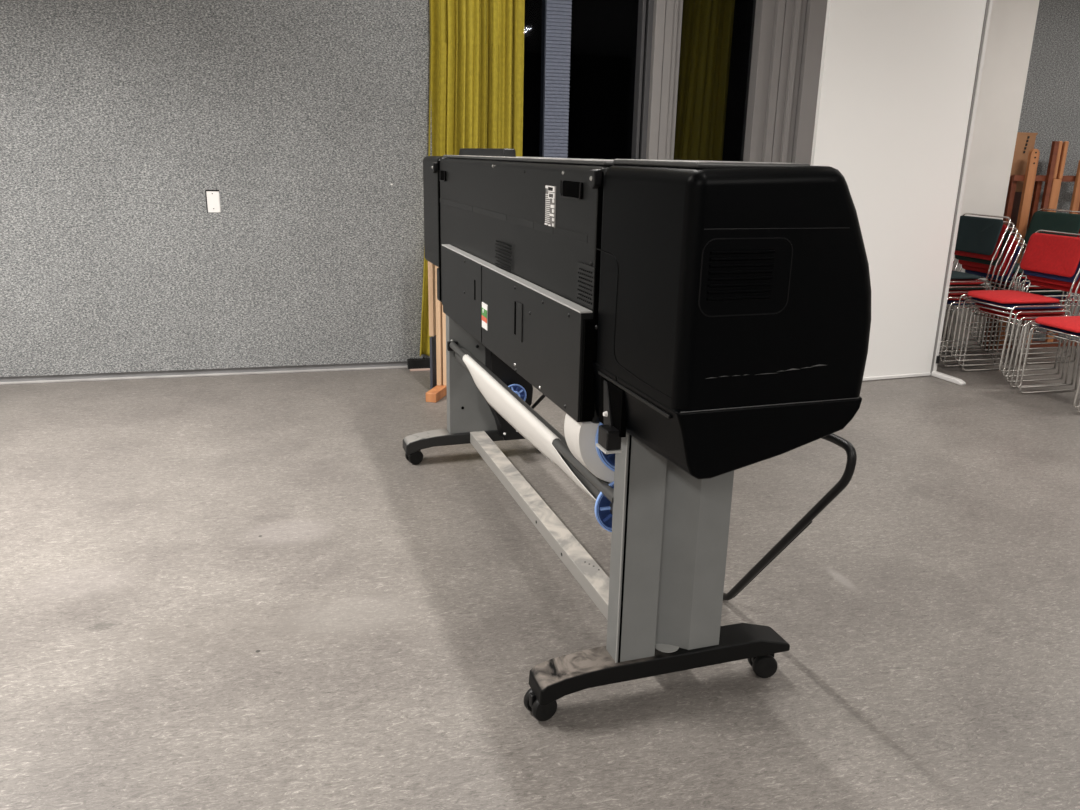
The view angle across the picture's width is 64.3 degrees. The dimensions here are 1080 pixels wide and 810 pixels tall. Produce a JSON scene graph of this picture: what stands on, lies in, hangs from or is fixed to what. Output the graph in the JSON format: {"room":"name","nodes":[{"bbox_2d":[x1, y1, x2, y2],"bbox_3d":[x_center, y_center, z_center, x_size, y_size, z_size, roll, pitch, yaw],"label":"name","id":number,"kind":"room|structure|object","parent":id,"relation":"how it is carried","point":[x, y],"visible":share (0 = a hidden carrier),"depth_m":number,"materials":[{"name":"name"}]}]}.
{"room":"multipurpose hall","nodes":[
{"label":"multipurpose hall","id":0,"kind":"room"},
{"bbox_2d":[0,0,431,376],"bbox_3d":[-2.997,-1.739,4.714,4.800,3.253,0.026,-3,17,-14],"label":"wall","id":1,"kind":"structure","parent":0,"point":[118,118],"depth_m":5.11,"materials":[{"name":"grey fabric"}]},
{"bbox_2d":[206,191,220,212],"bbox_3d":[-1.958,-1.218,5.149,0.073,0.125,0.014,-3,17,-14],"label":"socket plate","id":2,"kind":"object","parent":1,"relation":"attached to","point":[213,197],"visible":1,"depth_m":5.15,"materials":[{"name":"white plastic"}]},
{"bbox_2d":[0,346,1079,809],"bbox_3d":[1.197,1.121,1.367,11.000,0.100,13.100,-3,17,-14],"label":"floor","id":3,"kind":"structure","parent":0,"point":[230,592],"depth_m":2.69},
{"bbox_2d":[407,357,429,370],"bbox_3d":[-0.712,-0.277,5.681,0.329,0.085,0.070,-3,17,-14],"label":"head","id":4,"kind":"object","parent":3,"relation":"on","point":[416,364],"visible":0.38,"depth_m":5.64},
{"bbox_2d":[428,261,436,389],"bbox_3d":[-0.625,-0.687,5.104,0.033,1.200,0.210,5,17,13],"label":"plywood board","id":5,"kind":"object","parent":3,"relation":"on","point":[431,267],"visible":0.25,"depth_m":5.10,"materials":[{"name":"brown wood"}]},
{"bbox_2d":[426,265,446,402],"bbox_3d":[-0.508,-0.701,5.072,0.117,1.250,0.670,5,17,13],"label":"easel","id":6,"kind":"object","parent":3,"relation":"on","point":[438,392],"visible":0.32,"depth_m":5.01,"materials":[{"name":"orange wood"}]},
{"bbox_2d":[403,148,870,720],"bbox_3d":[0.064,-0.159,2.989,0.813,1.402,2.604,-4,17,-18],"label":"printer","id":7,"kind":"object","parent":3,"relation":"on","point":[712,319],"visible":0.92,"depth_m":2.07,"materials":[{"name":"black plastic"}]},
{"bbox_2d":[495,240,511,272],"bbox_3d":[-0.119,-0.478,2.766,0.003,0.087,0.179,-4,17,-18],"label":"vent","id":8,"kind":"object","parent":7,"relation":"attached to","point":[503,250],"depth_m":2.76,"materials":[{"name":"black plastic"}]},
{"bbox_2d":[462,354,596,501],"bbox_3d":[-0.047,0.046,2.940,0.098,0.124,1.465,-4,17,-18],"label":"paper sheet","id":9,"kind":"object","parent":7,"relation":"on","point":[515,413],"visible":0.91,"depth_m":2.88,"materials":[{"name":"white paper"}]},
{"bbox_2d":[577,262,594,308],"bbox_3d":[0.113,-0.294,2.103,0.005,0.100,0.112,-4,17,-18],"label":"vent","id":10,"kind":"object","parent":7,"relation":"attached to","point":[585,270],"depth_m":2.10,"materials":[{"name":"black metal"}]},
{"bbox_2d":[564,413,614,482],"bbox_3d":[0.210,0.060,2.254,0.276,0.276,0.108,-4,17,-18],"label":"paper roll","id":11,"kind":"object","parent":7,"relation":"on","point":[579,436],"visible":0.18,"depth_m":2.19,"materials":[{"name":"white paper"}]},
{"bbox_2d":[698,237,792,316],"bbox_3d":[0.397,-0.246,1.651,0.199,0.150,0.003,-4,17,-18],"label":"vent","id":12,"kind":"object","parent":7,"relation":"attached to","point":[738,276],"depth_m":1.65,"materials":[{"name":"black plastic"}]},
{"bbox_2d":[810,0,992,384],"bbox_3d":[2.152,-1.416,5.259,1.158,2.620,0.540,-5,17,-19],"label":"partition panel","id":13,"kind":"object","parent":3,"relation":"on","point":[900,80],"visible":0.62,"depth_m":5.22,"materials":[{"name":"white laminate"}]},
{"bbox_2d":[940,243,1026,366],"bbox_3d":[3.036,-0.748,6.164,0.544,0.852,0.476,-3,17,-14],"label":"chair","id":14,"kind":"object","parent":3,"relation":"on","point":[981,274],"visible":0.33,"depth_m":5.97,"materials":[{"name":"silver metal"}]},
{"bbox_2d":[940,237,1024,361],"bbox_3d":[3.002,-0.781,6.145,0.544,0.852,0.476,-3,17,-14],"label":"chair","id":15,"kind":"object","parent":14,"relation":"on","point":[966,267],"visible":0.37,"depth_m":5.95,"materials":[{"name":"silver metal"}]},
{"bbox_2d":[940,232,1020,356],"bbox_3d":[2.967,-0.813,6.126,0.544,0.852,0.476,-3,17,-14],"label":"chair","id":16,"kind":"object","parent":15,"relation":"on","point":[985,266],"visible":0.3,"depth_m":5.94,"materials":[{"name":"silver metal"}]},
{"bbox_2d":[939,227,1017,351],"bbox_3d":[2.933,-0.846,6.107,0.544,0.852,0.476,-3,17,-14],"label":"chair","id":17,"kind":"object","parent":16,"relation":"on","point":[976,260],"visible":0.32,"depth_m":5.93,"materials":[{"name":"silver metal"}]},
{"bbox_2d":[940,221,1014,346],"bbox_3d":[2.899,-0.879,6.088,0.544,0.852,0.476,-3,17,-14],"label":"chair","id":18,"kind":"object","parent":17,"relation":"on","point":[961,253],"visible":0.33,"depth_m":5.90,"materials":[{"name":"silver metal"}]},
{"bbox_2d":[941,213,1010,341],"bbox_3d":[2.865,-0.911,6.070,0.544,0.852,0.476,-3,17,-14],"label":"chair","id":19,"kind":"object","parent":18,"relation":"on","point":[978,235],"visible":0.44,"depth_m":5.98,"materials":[{"name":"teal fabric"}]},
{"bbox_2d":[982,149,1045,348],"bbox_3d":[3.636,-1.165,6.513,0.315,1.491,0.090,-3,17,-14],"label":"easel","id":20,"kind":"object","parent":3,"relation":"on","point":[1030,177],"visible":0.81,"depth_m":6.39,"materials":[{"name":"orange wood"}]},
{"bbox_2d":[991,132,1037,342],"bbox_3d":[3.564,-1.239,6.555,0.217,1.606,0.035,-3,17,-14],"label":"easel","id":21,"kind":"object","parent":3,"relation":"on","point":[1025,142],"visible":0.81,"depth_m":6.39,"materials":[{"name":"orange wood"}]},
{"bbox_2d":[962,280,1079,387],"bbox_3d":[3.223,-0.593,5.646,0.544,0.852,0.476,-3,17,-14],"label":"chair","id":22,"kind":"object","parent":3,"relation":"on","point":[1035,283],"visible":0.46,"depth_m":5.58,"materials":[{"name":"silver metal"}]},
{"bbox_2d":[958,275,1079,382],"bbox_3d":[3.188,-0.625,5.627,0.544,0.852,0.476,-3,17,-14],"label":"chair","id":23,"kind":"object","parent":22,"relation":"on","point":[1033,278],"visible":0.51,"depth_m":5.53,"materials":[{"name":"silver metal"}]},
{"bbox_2d":[954,261,1079,376],"bbox_3d":[3.154,-0.658,5.608,0.544,0.852,0.476,-3,17,-14],"label":"chair","id":24,"kind":"object","parent":23,"relation":"on","point":[1027,272],"visible":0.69,"depth_m":5.50,"materials":[{"name":"silver metal"}]},
{"bbox_2d":[951,230,1079,371],"bbox_3d":[3.120,-0.691,5.589,0.544,0.852,0.476,-3,17,-14],"label":"chair","id":25,"kind":"object","parent":24,"relation":"on","point":[1059,255],"visible":1,"depth_m":5.53,"materials":[{"name":"red fabric"}]},
{"bbox_2d":[981,298,1079,363],"bbox_3d":[3.687,-0.774,6.298,0.544,0.852,0.476,-3,17,-14],"label":"chair","id":26,"kind":"object","parent":3,"relation":"on","point":[1060,298],"visible":0.1,"depth_m":6.18,"materials":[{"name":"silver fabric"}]},
{"bbox_2d":[977,288,1079,358],"bbox_3d":[3.652,-0.807,6.279,0.544,0.852,0.476,-3,17,-14],"label":"chair","id":27,"kind":"object","parent":26,"relation":"on","point":[1028,327],"visible":0.08,"depth_m":6.14,"materials":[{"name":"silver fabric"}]},
{"bbox_2d":[974,284,1079,354],"bbox_3d":[3.618,-0.840,6.261,0.544,0.852,0.476,-3,17,-14],"label":"chair","id":28,"kind":"object","parent":27,"relation":"on","point":[1006,287],"visible":0.18,"depth_m":6.10,"materials":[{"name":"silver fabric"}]},
{"bbox_2d":[971,279,1075,349],"bbox_3d":[3.584,-0.872,6.242,0.544,0.852,0.476,-3,17,-14],"label":"chair","id":29,"kind":"object","parent":28,"relation":"on","point":[988,279],"visible":0.16,"depth_m":6.13,"materials":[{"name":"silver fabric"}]},
{"bbox_2d":[968,277,1071,344],"bbox_3d":[3.550,-0.905,6.223,0.544,0.852,0.476,-3,17,-14],"label":"chair","id":30,"kind":"object","parent":29,"relation":"on","point":[980,277],"visible":0.16,"depth_m":6.13,"materials":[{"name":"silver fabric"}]},
{"bbox_2d":[965,230,1079,339],"bbox_3d":[3.516,-0.938,6.204,0.544,0.852,0.476,-3,17,-14],"label":"chair","id":31,"kind":"object","parent":30,"relation":"on","point":[1021,282],"visible":0.2,"depth_m":6.09,"materials":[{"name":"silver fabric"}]},
{"bbox_2d":[962,208,1079,335],"bbox_3d":[3.481,-0.970,6.185,0.544,0.852,0.476,-3,17,-14],"label":"chair","id":32,"kind":"object","parent":31,"relation":"on","point":[1041,220],"visible":0.41,"depth_m":6.14,"materials":[{"name":"teal fabric"}]},
{"bbox_2d":[1020,141,1075,347],"bbox_3d":[3.896,-1.207,6.570,0.320,1.550,0.090,-3,17,-14],"label":"easel","id":33,"kind":"object","parent":3,"relation":"on","point":[1054,176],"visible":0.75,"depth_m":6.38,"materials":[{"name":"orange wood"}]},
{"bbox_2d":[1019,324,1079,413],"bbox_3d":[3.309,-0.431,5.099,0.544,0.852,0.476,-3,17,-14],"label":"chair","id":34,"kind":"object","parent":3,"relation":"on","point":[1040,325],"visible":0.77,"depth_m":5.27,"materials":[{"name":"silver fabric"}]},
{"bbox_2d":[1015,316,1079,407],"bbox_3d":[3.275,-0.463,5.080,0.544,0.852,0.476,-3,17,-14],"label":"chair","id":35,"kind":"object","parent":34,"relation":"on","point":[1069,323],"visible":1,"depth_m":5.12,"materials":[{"name":"red fabric"}]},
{"bbox_2d":[1039,160,1079,346],"bbox_3d":[4.185,-1.160,6.661,0.400,1.420,0.090,-3,17,-14],"label":"easel","id":36,"kind":"object","parent":3,"relation":"on","point":[1075,202],"visible":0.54,"depth_m":6.48,"materials":[{"name":"orange wood"}]},
{"bbox_2d":[522,0,753,161],"bbox_3d":[0.696,-2.352,7.145,4.600,3.300,0.102,-3,17,-14],"label":"window","id":37,"kind":"structure","parent":0,"point":[603,42],"depth_m":6.96,"materials":[{"name":"black glass"}]},
{"bbox_2d":[940,0,1039,348],"bbox_3d":[3.224,-2.085,6.408,0.410,3.300,0.470,-3,17,-14],"label":"wall","id":38,"kind":"structure","parent":0,"point":[1012,22],"depth_m":6.17,"materials":[{"name":"white paint"}]},
{"bbox_2d":[1007,0,1079,340],"bbox_3d":[4.375,-2.131,6.643,1.940,3.300,0.121,-3,17,-14],"label":"wall","id":39,"kind":"structure","parent":0,"point":[1050,109],"depth_m":6.36,"materials":[{"name":"grey paint"}]},
{"bbox_3d":[1.400,-1.989,-0.099,11.000,0.100,12.000,-3,17,-14],"label":"ceiling","id":40,"kind":"structure","parent":0,"visible":0},
{"bbox_2d":[420,0,524,356],"bbox_3d":[-0.433,-1.871,5.314,0.689,3.178,0.108,-3,17,-14],"label":"curtain","id":41,"kind":"object","parent":40,"relation":"hanging from","point":[476,77],"visible":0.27,"depth_m":5.27,"materials":[{"name":"yellow fabric"}]},
{"bbox_2d":[674,0,734,160],"bbox_3d":[1.095,-2.411,6.005,0.536,2.470,0.080,-3,17,-14],"label":"curtain","id":42,"kind":"object","parent":40,"relation":"hanging from","point":[707,25],"visible":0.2,"depth_m":6.05,"materials":[{"name":"yellow fabric"}]},
{"bbox_3d":[1.112,-0.778,6.336,3.850,0.750,0.180,-3,17,-14],"label":"wall","id":43,"kind":"structure","parent":0,"visible":0},
{"bbox_2d":[539,0,571,157],"bbox_3d":[0.104,-2.344,5.672,0.169,2.510,0.126,-3,17,-14],"label":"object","id":44,"kind":"structure","parent":43,"relation":"attached to","point":[556,14],"depth_m":5.67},
{"bbox_2d":[631,0,653,158],"bbox_3d":[0.700,-2.364,5.780,0.095,2.510,0.130,-3,17,-14],"label":"trim","id":45,"kind":"structure","parent":43,"relation":"attached to","point":[646,7],"depth_m":5.78,"materials":[{"name":"grey"}]},
{"bbox_2d":[646,0,682,159],"bbox_3d":[0.837,-2.364,5.790,0.215,2.510,0.180,-3,17,-14],"label":"curtain","id":46,"kind":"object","parent":43,"relation":"attached to","point":[667,14],"depth_m":5.77,"materials":[{"name":"grey fabric"}]},
{"bbox_2d":[740,0,827,164],"bbox_3d":[1.794,-2.409,6.010,0.620,2.510,0.220,-3,17,-14],"label":"curtain","id":47,"kind":"object","parent":43,"relation":"attached to","point":[787,36],"depth_m":5.96,"materials":[{"name":"grey fabric"}]},
{"bbox_3d":[-3.015,-1.737,4.786,4.800,3.300,0.120,-3,17,-14],"label":"wall","id":48,"kind":"structure","parent":0,"visible":0},
{"bbox_2d":[0,361,407,381],"bbox_3d":[-3.047,-0.163,5.178,4.765,0.034,0.008,-3,17,-14],"label":"baseboard","id":49,"kind":"structure","parent":48,"relation":"attached to","point":[403,363],"depth_m":5.40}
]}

